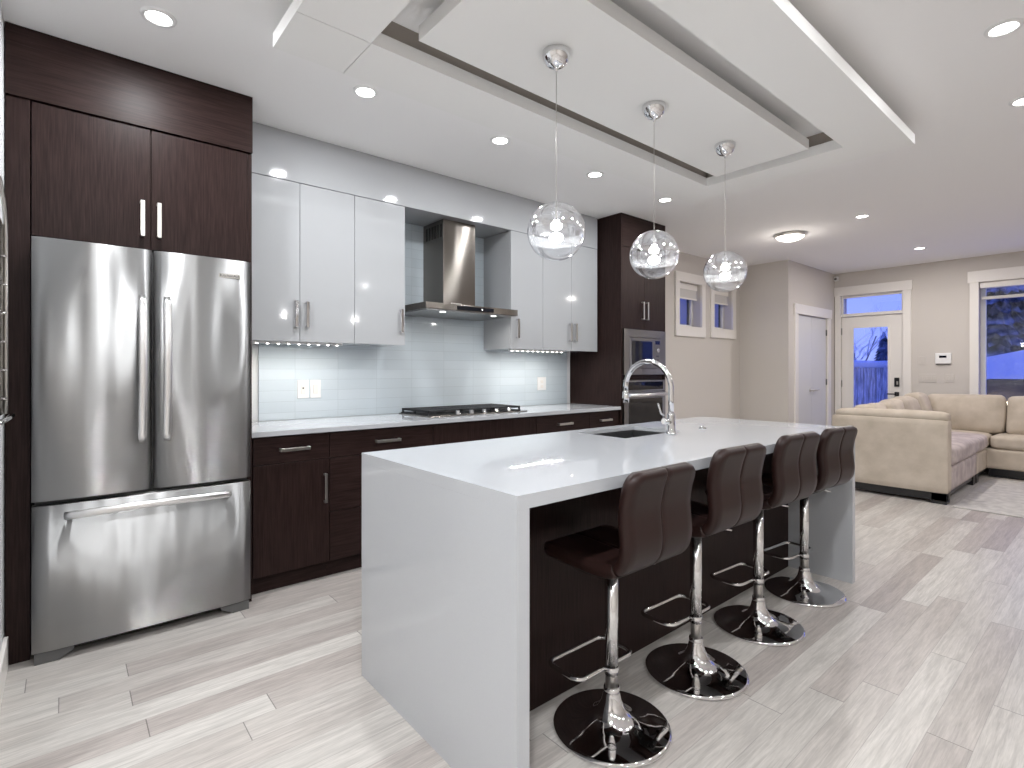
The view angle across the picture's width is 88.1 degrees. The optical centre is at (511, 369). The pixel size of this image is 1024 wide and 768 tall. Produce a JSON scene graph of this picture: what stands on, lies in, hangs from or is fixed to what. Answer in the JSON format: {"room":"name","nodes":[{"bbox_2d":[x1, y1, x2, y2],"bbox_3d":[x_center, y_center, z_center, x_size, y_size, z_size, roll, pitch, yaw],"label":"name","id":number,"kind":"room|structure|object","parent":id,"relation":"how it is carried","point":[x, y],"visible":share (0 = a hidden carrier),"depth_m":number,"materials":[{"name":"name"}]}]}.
{"room":"kitchen","nodes":[
{"label":"kitchen","id":0,"kind":"room"},
{"bbox_2d":[0,2,4,650],"bbox_3d":[-2.166,-0.110,2.162,0.122,2.740,2.000,0,0,-40],"label":"wall","id":1,"kind":"structure","parent":0,"point":[2,26],"depth_m":2.19,"materials":[{"name":"white paint"}]},
{"bbox_2d":[0,636,7,707],"bbox_3d":[-1.806,1.192,1.842,0.015,0.135,1.025,0,0,-40],"label":"baseboard","id":2,"kind":"structure","parent":1,"relation":"attached to","point":[4,648],"depth_m":2.10,"materials":[{"name":"white paint"}]},
{"bbox_2d":[0,176,14,425],"bbox_3d":[-1.903,-0.249,1.962,0.046,0.916,0.254,0,0,-33],"label":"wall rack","id":3,"kind":"object","parent":1,"relation":"attached to","point":[3,226],"visible":1,"depth_m":2.04,"materials":[{"name":"silver metal"}]},
{"bbox_2d":[252,343,569,421],"bbox_3d":[-0.811,-0.110,4.447,4.898,2.740,0.260,0,0,-40],"label":"wall","id":4,"kind":"structure","parent":0,"point":[254,345],"depth_m":3.52,"materials":[{"name":"white paint"}]},
{"bbox_2d":[252,173,353,343],"bbox_3d":[-1.439,-0.675,3.460,0.706,0.995,0.410,0,0,-40],"label":"upper cabinet","id":5,"kind":"object","parent":4,"relation":"attached to","point":[303,235],"visible":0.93,"depth_m":3.33,"materials":[{"name":"white laminate"}]},
{"bbox_2d":[252,341,342,345],"bbox_3d":[-1.379,-0.171,3.421,0.570,0.017,0.035,0,0,-40],"label":"strip light","id":6,"kind":"object","parent":5,"relation":"attached to","point":[256,342],"visible":1,"depth_m":3.40,"materials":[{"name":"white plastic"}]},
{"bbox_2d":[342,196,404,346],"bbox_3d":[-1.024,-0.675,3.811,0.378,0.995,0.410,0,0,-40],"label":"upper cabinet","id":7,"kind":"object","parent":4,"relation":"attached to","point":[379,227],"visible":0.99,"depth_m":3.67,"materials":[{"name":"white laminate"}]},
{"bbox_2d":[258,223,566,420],"bbox_3d":[-0.565,-0.417,4.476,2.945,1.516,0.011,0,0,-40],"label":"tile backsplash","id":8,"kind":"structure","parent":4,"relation":"attached to","point":[441,362],"depth_m":4.28,"materials":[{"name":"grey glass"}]},
{"bbox_2d":[297,380,308,397],"bbox_3d":[-1.462,0.134,3.703,0.078,0.128,0.011,0,0,-40],"label":"wall outlet","id":9,"kind":"object","parent":8,"relation":"attached to","point":[302,385],"visible":1,"depth_m":3.70,"materials":[{"name":"white plastic"}]},
{"bbox_2d":[310,380,320,397],"bbox_3d":[-1.396,0.134,3.759,0.076,0.128,0.010,0,0,-40],"label":"wall outlet","id":10,"kind":"object","parent":8,"relation":"attached to","point":[315,385],"visible":1,"depth_m":3.75,"materials":[{"name":"white plastic"}]},
{"bbox_2d":[537,377,545,389],"bbox_3d":[0.292,0.134,5.186,0.116,0.128,0.010,0,0,-40],"label":"wall outlet","id":11,"kind":"object","parent":8,"relation":"attached to","point":[541,381],"visible":1,"depth_m":5.18,"materials":[{"name":"white plastic"}]},
{"bbox_2d":[405,219,517,320],"bbox_3d":[-0.448,-0.801,4.220,0.860,0.745,0.527,0,0,-40],"label":"range hood","id":12,"kind":"object","parent":4,"relation":"attached to","point":[448,245],"visible":1,"depth_m":4.19,"materials":[{"name":"silver metal"}]},
{"bbox_2d":[484,231,542,350],"bbox_3d":[0.021,-0.675,4.694,0.370,0.995,0.410,0,0,-40],"label":"upper cabinet","id":13,"kind":"object","parent":4,"relation":"attached to","point":[513,271],"visible":0.99,"depth_m":4.57,"materials":[{"name":"white laminate"}]},
{"bbox_2d":[543,238,596,351],"bbox_3d":[0.442,-0.675,5.050,0.728,0.995,0.410,0,0,-40],"label":"upper cabinet","id":14,"kind":"object","parent":4,"relation":"attached to","point":[570,284],"visible":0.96,"depth_m":4.90,"materials":[{"name":"white laminate"}]},
{"bbox_2d":[508,349,564,352],"bbox_3d":[0.233,-0.171,4.783,0.670,0.017,0.035,0,0,-40],"label":"strip light","id":15,"kind":"object","parent":14,"relation":"attached to","point":[508,349],"visible":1,"depth_m":4.76,"materials":[{"name":"white plastic"}]},
{"bbox_2d":[0,468,1023,767],"bbox_3d":[2.163,1.310,2.515,12.150,0.100,7.050,0,0,-40],"label":"floor","id":16,"kind":"structure","parent":0,"point":[921,665],"depth_m":2.12,"materials":[{"name":"grey wood"}]},
{"bbox_2d":[5,21,252,664],"bbox_3d":[-2.000,-0.109,2.818,0.971,2.738,0.690,0,0,-40],"label":"surround","id":17,"kind":"object","parent":16,"relation":"on","point":[40,67],"visible":0.57,"depth_m":2.30,"materials":[{"name":"brown wood"}]},
{"bbox_2d":[31,101,247,261],"bbox_3d":[-1.969,-0.879,2.828,0.868,0.583,0.708,0,0,-40],"label":"upper cabinet","id":18,"kind":"object","parent":17,"relation":"attached to","point":[94,179],"visible":0.95,"depth_m":2.54,"materials":[{"name":"brown wood"}]},
{"bbox_2d":[31,236,249,665],"bbox_3d":[-1.916,0.346,2.763,0.858,1.828,0.806,0,0,-40],"label":"refrigerator","id":19,"kind":"object","parent":16,"relation":"on","point":[140,358],"visible":1,"depth_m":2.45,"materials":[{"name":"grey metal"}]},
{"bbox_2d":[252,432,328,594],"bbox_3d":[-1.460,0.818,3.285,0.430,0.884,0.668,0,0,-40],"label":"base cabinet","id":20,"kind":"object","parent":16,"relation":"on","point":[290,473],"visible":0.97,"depth_m":3.05,"materials":[{"name":"brown wood"}]},
{"bbox_2d":[252,403,620,437],"bbox_3d":[-0.409,0.357,4.173,3.202,0.030,0.647,0,0,-40],"label":"countertop","id":21,"kind":"structure","parent":20,"relation":"on","point":[345,423],"depth_m":3.63,"materials":[{"name":"white stone"}]},
{"bbox_2d":[399,403,526,417],"bbox_3d":[-0.381,0.320,4.265,0.925,0.044,0.483,0,0,-40],"label":"gas cooktop","id":22,"kind":"object","parent":21,"relation":"in","point":[473,409],"visible":1,"depth_m":4.11,"materials":[{"name":"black metal"}]},
{"bbox_2d":[399,410,526,417],"bbox_3d":[-0.381,0.338,4.265,0.925,0.006,0.483,0,0,-40],"label":"steel tray","id":23,"kind":"object","parent":22,"relation":"on","point":[463,412],"depth_m":4.04,"materials":[{"name":"silver metal"}]},
{"bbox_2d":[326,424,432,575],"bbox_3d":[-1.018,0.818,3.658,0.726,0.884,0.668,0,0,-40],"label":"base cabinet","id":24,"kind":"object","parent":16,"relation":"on","point":[346,448],"visible":0.39,"depth_m":3.29,"materials":[{"name":"brown wood"}]},
{"bbox_2d":[432,416,535,444],"bbox_3d":[-0.369,0.818,4.206,0.974,0.884,0.668,0,0,-40],"label":"base cabinet","id":25,"kind":"object","parent":16,"relation":"on","point":[443,433],"visible":0.05,"depth_m":3.94,"materials":[{"name":"brown wood"}]},
{"bbox_2d":[535,412,588,433],"bbox_3d":[0.249,0.818,4.729,0.645,0.884,0.668,0,0,-40],"label":"base cabinet","id":26,"kind":"object","parent":16,"relation":"on","point":[573,421],"visible":0.23,"depth_m":4.48,"materials":[{"name":"brown wood"}]},
{"bbox_2d":[589,410,618,427],"bbox_3d":[0.652,0.818,5.069,0.410,0.884,0.668,0,0,-40],"label":"base cabinet","id":27,"kind":"object","parent":16,"relation":"on","point":[597,419],"visible":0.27,"depth_m":4.83,"materials":[{"name":"brown wood"}]},
{"bbox_2d":[362,416,854,767],"bbox_3d":[0.710,0.801,2.666,2.654,0.918,0.984,0,0,-40],"label":"countertop","id":28,"kind":"structure","parent":16,"relation":"on","point":[445,527],"depth_m":1.81,"materials":[{"name":"white stone"}]},
{"bbox_2d":[593,430,661,437],"bbox_3d":[0.651,0.474,2.933,0.524,0.222,0.354,0,0,-40],"label":"sink","id":29,"kind":"object","parent":28,"relation":"in","point":[626,433],"visible":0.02,"depth_m":3.15,"materials":[{"name":"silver metal"}]},
{"bbox_2d":[622,359,676,434],"bbox_3d":[0.741,0.140,2.904,0.110,0.402,0.330,0,0,-40],"label":"kitchen faucet","id":30,"kind":"object","parent":28,"relation":"on","point":[669,421],"visible":1,"depth_m":2.81,"materials":[{"name":"silver metal"}]},
{"bbox_2d":[570,213,664,424],"bbox_3d":[1.097,-0.109,5.434,0.718,2.738,0.691,0,0,-40],"label":"tall cabinet","id":31,"kind":"object","parent":16,"relation":"on","point":[626,299],"visible":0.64,"depth_m":5.14,"materials":[{"name":"brown wood"}]},
{"bbox_2d":[623,328,665,374],"bbox_3d":[1.175,-0.172,5.342,0.674,0.435,0.456,0,0,-40],"label":"microwave","id":32,"kind":"object","parent":31,"relation":"in","point":[638,345],"visible":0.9,"depth_m":5.16,"materials":[{"name":"silver metal"}]},
{"bbox_2d":[623,380,667,424],"bbox_3d":[1.179,0.415,5.336,0.670,0.630,0.531,0,0,-40],"label":"wall oven","id":33,"kind":"object","parent":31,"relation":"in","point":[644,395],"visible":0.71,"depth_m":5.17,"materials":[{"name":"grey metal"}]},
{"bbox_2d":[544,462,694,767],"bbox_3d":[0.361,0.786,1.863,0.414,0.948,0.441,0,0,-40],"label":"bar stool","id":34,"kind":"object","parent":16,"relation":"on","point":[609,726],"visible":1,"depth_m":1.78,"materials":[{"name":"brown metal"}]},
{"bbox_2d":[529,453,787,711],"bbox_3d":[0.589,0.822,2.809,2.562,0.877,0.635,0,0,-40],"label":"base cabinet","id":35,"kind":"object","parent":16,"relation":"on","point":[567,602],"visible":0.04,"depth_m":2.20,"materials":[{"name":"brown wood"}]},
{"bbox_2d":[641,443,766,700],"bbox_3d":[0.775,0.777,2.212,0.414,0.966,0.429,0,0,-38],"label":"bar stool","id":36,"kind":"object","parent":16,"relation":"on","point":[692,669],"visible":0.91,"depth_m":2.12,"materials":[{"name":"black leather"}]},
{"bbox_2d":[705,431,819,646],"bbox_3d":[1.221,0.776,2.606,0.414,0.968,0.429,0,0,-37],"label":"bar stool","id":37,"kind":"object","parent":16,"relation":"on","point":[793,465],"visible":0.79,"depth_m":2.52,"materials":[{"name":"black leather"}]},
{"bbox_2d":[762,426,857,607],"bbox_3d":[1.659,0.783,3.002,0.414,0.954,0.423,0,0,-36],"label":"bar stool","id":38,"kind":"object","parent":16,"relation":"on","point":[834,455],"visible":0.78,"depth_m":2.91,"materials":[{"name":"black leather"}]},
{"bbox_2d":[832,408,1023,504],"bbox_3d":[5.457,0.826,5.410,2.780,0.868,3.020,0,0,-40],"label":"sectional sofa","id":39,"kind":"object","parent":16,"relation":"on","point":[913,453],"visible":0.94,"depth_m":5.29,"materials":[{"name":"beige fabric"}]},
{"bbox_2d":[854,403,886,408],"bbox_3d":[3.920,0.571,5.750,0.626,0.427,0.288,0,0,-40],"label":"sofa cushion","id":40,"kind":"object","parent":39,"relation":"on","point":[870,405],"visible":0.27,"depth_m":5.62,"materials":[{"name":"beige fabric"}]},
{"bbox_2d":[878,399,904,408],"bbox_3d":[4.389,0.559,6.126,0.608,0.441,0.298,0,0,-40],"label":"sofa cushion","id":41,"kind":"object","parent":39,"relation":"on","point":[889,403],"visible":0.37,"depth_m":6.02,"materials":[{"name":"beige fabric"}]},
{"bbox_2d":[892,396,920,409],"bbox_3d":[4.847,0.548,6.518,0.582,0.459,0.285,0,0,-40],"label":"sofa cushion","id":42,"kind":"object","parent":39,"relation":"on","point":[910,403],"visible":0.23,"depth_m":6.38,"materials":[{"name":"beige fabric"}]},
{"bbox_2d":[904,392,932,410],"bbox_3d":[5.249,0.532,6.831,0.403,0.490,0.311,0,0,-40],"label":"sofa cushion","id":43,"kind":"object","parent":39,"relation":"on","point":[923,399],"visible":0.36,"depth_m":6.69,"materials":[{"name":"beige fabric"}]},
{"bbox_2d":[951,436,977,464],"bbox_3d":[4.432,0.836,5.748,1.236,0.232,0.810,0,0,-40],"label":"seat cushion","id":44,"kind":"object","parent":39,"relation":"on","point":[963,449],"depth_m":5.43,"materials":[{"name":"beige fabric"}]},
{"bbox_2d":[928,394,1006,433],"bbox_3d":[5.729,0.552,6.690,0.303,0.500,0.784,0,0,-40],"label":"sofa cushion","id":45,"kind":"object","parent":39,"relation":"on","point":[970,412],"visible":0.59,"depth_m":6.53,"materials":[{"name":"beige fabric"}]},
{"bbox_2d":[951,431,987,451],"bbox_3d":[5.138,0.842,6.348,0.613,0.208,0.803,0,0,-40],"label":"seat cushion","id":46,"kind":"object","parent":39,"relation":"on","point":[982,439],"depth_m":6.09,"materials":[{"name":"beige fabric"}]},
{"bbox_2d":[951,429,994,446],"bbox_3d":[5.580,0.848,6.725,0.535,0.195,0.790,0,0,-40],"label":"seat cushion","id":47,"kind":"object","parent":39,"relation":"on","point":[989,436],"depth_m":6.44,"materials":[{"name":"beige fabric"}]},
{"bbox_2d":[990,433,1023,450],"bbox_3d":[6.168,0.848,6.017,0.550,0.195,1.030,0,0,-40],"label":"seat cushion","id":48,"kind":"object","parent":39,"relation":"on","point":[1001,441],"depth_m":6.14,"materials":[{"name":"beige fabric"}]},
{"bbox_2d":[1006,396,1023,433],"bbox_3d":[6.209,0.543,6.120,0.307,0.506,0.714,0,0,-40],"label":"sofa cushion","id":49,"kind":"object","parent":39,"relation":"on","point":[1015,404],"visible":0.86,"depth_m":6.26,"materials":[{"name":"beige fabric"}]},
{"bbox_2d":[952,478,1023,517],"bbox_3d":[5.649,1.255,4.447,1.930,0.010,2.700,0,0,-40],"label":"area rug","id":50,"kind":"object","parent":16,"relation":"on","point":[995,496],"visible":1,"depth_m":5.11,"materials":[{"name":"white carpet"}]},
{"bbox_2d":[0,0,1023,273],"bbox_3d":[2.163,-1.540,2.515,12.150,0.120,7.050,0,0,-40],"label":"ceiling","id":51,"kind":"structure","parent":0,"point":[957,192],"depth_m":3.14,"materials":[{"name":"white paint"}]},
{"bbox_2d":[139,6,176,27],"bbox_3d":[-1.481,-1.476,2.218,0.132,0.009,0.132,0,0,-40],"label":"recessed light","id":52,"kind":"object","parent":51,"relation":"in","point":[156,16],"visible":1,"depth_m":2.21,"materials":[{"name":"white plastic"}]},
{"bbox_2d":[353,85,377,98],"bbox_3d":[-0.779,-1.476,2.812,0.132,0.009,0.132,0,0,-40],"label":"recessed light","id":53,"kind":"object","parent":51,"relation":"in","point":[362,91],"visible":1,"depth_m":2.80,"materials":[{"name":"white"}]},
{"bbox_2d":[251,122,596,248],"bbox_3d":[-0.509,-1.327,4.276,3.182,0.301,0.389,0,0,-40],"label":"soffit panel","id":54,"kind":"object","parent":51,"relation":"attached to","point":[427,197],"visible":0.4,"depth_m":3.81,"materials":[{"name":"grey paint"}]},
{"bbox_2d":[490,136,509,144],"bbox_3d":[-0.076,-1.476,3.405,0.132,0.009,0.132,0,0,-40],"label":"recessed light","id":55,"kind":"object","parent":51,"relation":"in","point":[496,140],"visible":1,"depth_m":3.40,"materials":[{"name":"white"}]},
{"bbox_2d":[273,0,914,203],"bbox_3d":[0.700,-1.410,2.670,3.195,0.140,1.465,0,0,-40],"label":"frame","id":56,"kind":"object","parent":51,"relation":"attached to","point":[771,42],"visible":0.96,"depth_m":2.48,"materials":[{"name":"white paint"}]},
{"bbox_2d":[586,171,603,177],"bbox_3d":[0.627,-1.476,3.999,0.132,0.009,0.132,0,0,-40],"label":"recessed light","id":57,"kind":"object","parent":51,"relation":"in","point":[593,174],"visible":1,"depth_m":3.99,"materials":[{"name":"white"}]},
{"bbox_2d":[419,0,808,176],"bbox_3d":[0.711,-1.410,2.683,2.350,0.140,0.600,0,0,-40],"label":"ceiling panel","id":58,"kind":"object","parent":51,"relation":"attached to","point":[617,64],"visible":0.91,"depth_m":2.41,"materials":[{"name":"white paint"}]},
{"bbox_2d":[527,44,584,260],"bbox_3d":[0.187,-0.901,2.233,0.244,0.878,0.244,0,0,-40],"label":"globe pendant","id":59,"kind":"object","parent":58,"relation":"hanging from","point":[556,57],"visible":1,"depth_m":2.19,"materials":[{"name":"clear glass"}]},
{"bbox_2d":[629,100,678,278],"bbox_3d":[0.721,-0.901,2.684,0.244,0.878,0.244,0,0,-40],"label":"globe pendant","id":60,"kind":"object","parent":58,"relation":"hanging from","point":[653,110],"visible":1,"depth_m":2.64,"materials":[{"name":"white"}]},
{"bbox_2d":[703,140,746,292],"bbox_3d":[1.267,-0.901,3.146,0.244,0.878,0.244,0,0,-40],"label":"globe pendant","id":61,"kind":"object","parent":58,"relation":"hanging from","point":[723,148],"visible":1,"depth_m":3.11,"materials":[{"name":"clear glass"}]},
{"bbox_2d":[657,197,672,202],"bbox_3d":[1.329,-1.476,4.593,0.132,0.009,0.132,0,0,-40],"label":"recessed light","id":62,"kind":"object","parent":51,"relation":"in","point":[664,199],"visible":1,"depth_m":4.58,"materials":[{"name":"white"}]},
{"bbox_2d":[774,231,805,241],"bbox_3d":[3.032,-1.441,5.770,0.310,0.077,0.310,0,0,-40],"label":"dome light","id":63,"kind":"object","parent":51,"relation":"attached to","point":[789,236],"visible":1,"depth_m":5.68,"materials":[{"name":"silver metal"}]},
{"bbox_2d":[854,214,869,218],"bbox_3d":[3.365,-1.476,5.082,0.132,0.009,0.132,0,0,-40],"label":"recessed light","id":64,"kind":"object","parent":51,"relation":"in","point":[861,215],"visible":1,"depth_m":5.08,"materials":[{"name":"white"}]},
{"bbox_2d":[983,18,1023,38],"bbox_3d":[2.126,-1.476,2.287,0.132,0.009,0.132,0,0,-40],"label":"recessed light","id":65,"kind":"object","parent":51,"relation":"in","point":[1008,26],"visible":1,"depth_m":2.28,"materials":[{"name":"white"}]},
{"bbox_2d":[1009,96,1023,106],"bbox_3d":[2.812,-1.476,2.900,0.132,0.009,0.132,0,0,-40],"label":"recessed light","id":66,"kind":"object","parent":51,"relation":"in","point":[1018,102],"visible":1,"depth_m":2.92,"materials":[{"name":"white"}]},
{"bbox_2d":[665,248,739,418],"bbox_3d":[2.127,-0.110,6.871,2.720,2.740,0.350,0,0,-40],"label":"wall","id":67,"kind":"structure","parent":0,"point":[705,372],"depth_m":6.98,"materials":[{"name":"grey paint"}]},
{"bbox_2d":[674,270,705,337],"bbox_3d":[2.223,-0.826,6.821,0.704,0.802,0.210,0,0,-40],"label":"window","id":68,"kind":"structure","parent":67,"relation":"in","point":[687,330],"depth_m":6.76,"materials":[{"name":"white paint"}]},
{"bbox_2d":[680,283,696,300],"bbox_3d":[2.221,-1.010,6.822,0.512,0.200,0.070,0,0,-40],"label":"roller blind","id":69,"kind":"object","parent":68,"relation":"attached to","point":[687,291],"visible":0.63,"depth_m":6.83,"materials":[{"name":"grey fabric"}]},
{"bbox_2d":[709,278,736,338],"bbox_3d":[2.855,-0.831,7.355,0.689,0.792,0.210,0,0,-40],"label":"window","id":70,"kind":"structure","parent":67,"relation":"in","point":[715,332],"depth_m":7.29,"materials":[{"name":"white paint"}]},
{"bbox_2d":[715,289,727,305],"bbox_3d":[2.853,-1.010,7.356,0.497,0.200,0.070,0,0,-40],"label":"roller blind","id":71,"kind":"object","parent":70,"relation":"attached to","point":[721,298],"visible":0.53,"depth_m":7.37,"materials":[{"name":"grey fabric"}]},
{"bbox_2d":[740,260,791,422],"bbox_3d":[3.421,-0.110,7.525,0.100,2.740,1.020,0,0,-40],"label":"wall","id":72,"kind":"structure","parent":0,"point":[766,290],"depth_m":7.33,"materials":[{"name":"grey paint"}]},
{"bbox_2d":[792,261,834,425],"bbox_3d":[4.359,-0.110,7.716,1.580,2.740,0.100,0,0,-40],"label":"wall","id":73,"kind":"structure","parent":0,"point":[811,286],"depth_m":7.72,"materials":[{"name":"grey paint"}]},
{"bbox_2d":[793,303,831,425],"bbox_3d":[4.338,0.175,7.641,1.340,2.170,0.088,0,0,-40],"label":"door","id":74,"kind":"structure","parent":73,"relation":"in","point":[810,333],"depth_m":7.64,"materials":[{"name":"white paint"}]},
{"bbox_2d":[835,251,1023,407],"bbox_3d":[7.004,-0.110,6.004,0.250,2.740,6.130,0,0,-40],"label":"wall","id":75,"kind":"structure","parent":0,"point":[940,293],"depth_m":7.21,"materials":[{"name":"grey paint"}]},
{"bbox_2d":[834,280,912,413],"bbox_3d":[5.335,-0.003,7.829,0.144,2.525,0.983,0,0,-40],"label":"door","id":76,"kind":"structure","parent":75,"relation":"in","point":[898,322],"depth_m":7.74,"materials":[{"name":"white paint"}]},
{"bbox_2d":[920,374,936,381],"bbox_3d":[5.739,0.113,7.298,0.010,0.115,0.190,0,0,-40],"label":"switch plate","id":77,"kind":"object","parent":75,"relation":"attached to","point":[923,377],"visible":1,"depth_m":7.29,"materials":[{"name":"grey paint"}]},
{"bbox_2d":[935,353,951,364],"bbox_3d":[5.840,-0.151,7.164,0.028,0.157,0.175,0,0,-40],"label":"thermostat","id":78,"kind":"object","parent":75,"relation":"attached to","point":[940,358],"visible":1,"depth_m":7.15,"materials":[{"name":"white plastic"}]},
{"bbox_2d":[946,374,954,382],"bbox_3d":[5.892,0.113,7.117,0.010,0.115,0.095,0,0,-40],"label":"switch plate","id":79,"kind":"object","parent":75,"relation":"attached to","point":[950,378],"visible":1,"depth_m":7.11,"materials":[{"name":"grey paint"}]},
{"bbox_2d":[967,266,1023,394],"bbox_3d":[6.752,-0.340,6.221,0.215,1.900,2.108,0,0,-40],"label":"window","id":80,"kind":"structure","parent":75,"relation":"in","point":[973,277],"depth_m":6.91,"materials":[{"name":"white paint"}]},
{"bbox_2d":[980,279,1023,299],"bbox_3d":[6.742,-1.026,6.213,0.100,0.223,1.878,0,0,-40],"label":"roller blind","id":81,"kind":"object","parent":80,"relation":"attached to","point":[1016,282],"visible":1,"depth_m":6.74,"materials":[{"name":"grey fabric"}]},
{"label":"outside","id":82,"kind":"structure","parent":0,"visible":0},
{"bbox_3d":[26.489,1.710,22.384,50.640,0.300,60.000,0,0,-40],"label":"snowy ground","id":83,"kind":"structure","parent":82,"visible":0},
{"bbox_2d":[854,330,872,404],"bbox_3d":[9.932,0.083,15.775,2.005,2.961,1.445,0,0,-40],"label":"bare tree","id":84,"kind":"object","parent":83,"relation":"on","point":[871,330],"visible":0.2,"depth_m":15.45,"materials":[{"name":"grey plant"}]},
{"bbox_2d":[854,360,887,406],"bbox_3d":[6.255,0.685,10.446,0.220,1.750,3.502,0,0,-40],"label":"fence","id":85,"kind":"object","parent":83,"relation":"on","point":[872,375],"visible":0.08,"depth_m":9.88,"materials":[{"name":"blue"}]},
{"bbox_2d":[857,303,898,378],"bbox_3d":[8.008,0.014,12.625,1.504,3.099,2.867,0,0,-44],"label":"bare tree","id":86,"kind":"object","parent":83,"relation":"on","point":[883,334],"visible":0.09,"depth_m":12.43,"materials":[{"name":"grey plant"}]},
{"bbox_2d":[874,333,887,360],"bbox_3d":[18.193,-0.149,25.834,1.940,3.418,2.043,0,0,-40],"label":"evergreen tree","id":87,"kind":"object","parent":83,"relation":"on","point":[882,351],"visible":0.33,"depth_m":25.66,"materials":[{"name":"grey plant"}]},
{"bbox_2d":[987,285,1023,356],"bbox_3d":[16.746,-2.437,18.050,4.407,8.006,4.345,0,0,-40],"label":"evergreen tree","id":88,"kind":"object","parent":83,"relation":"on","point":[1005,316],"visible":0.2,"depth_m":17.41,"materials":[{"name":"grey plant"}]},
{"bbox_2d":[987,350,1023,400],"bbox_3d":[12.816,0.300,9.390,3.100,2.520,6.800,0,0,-40],"label":"shed","id":89,"kind":"object","parent":83,"relation":"on","point":[1005,372],"visible":0.3,"depth_m":10.59,"materials":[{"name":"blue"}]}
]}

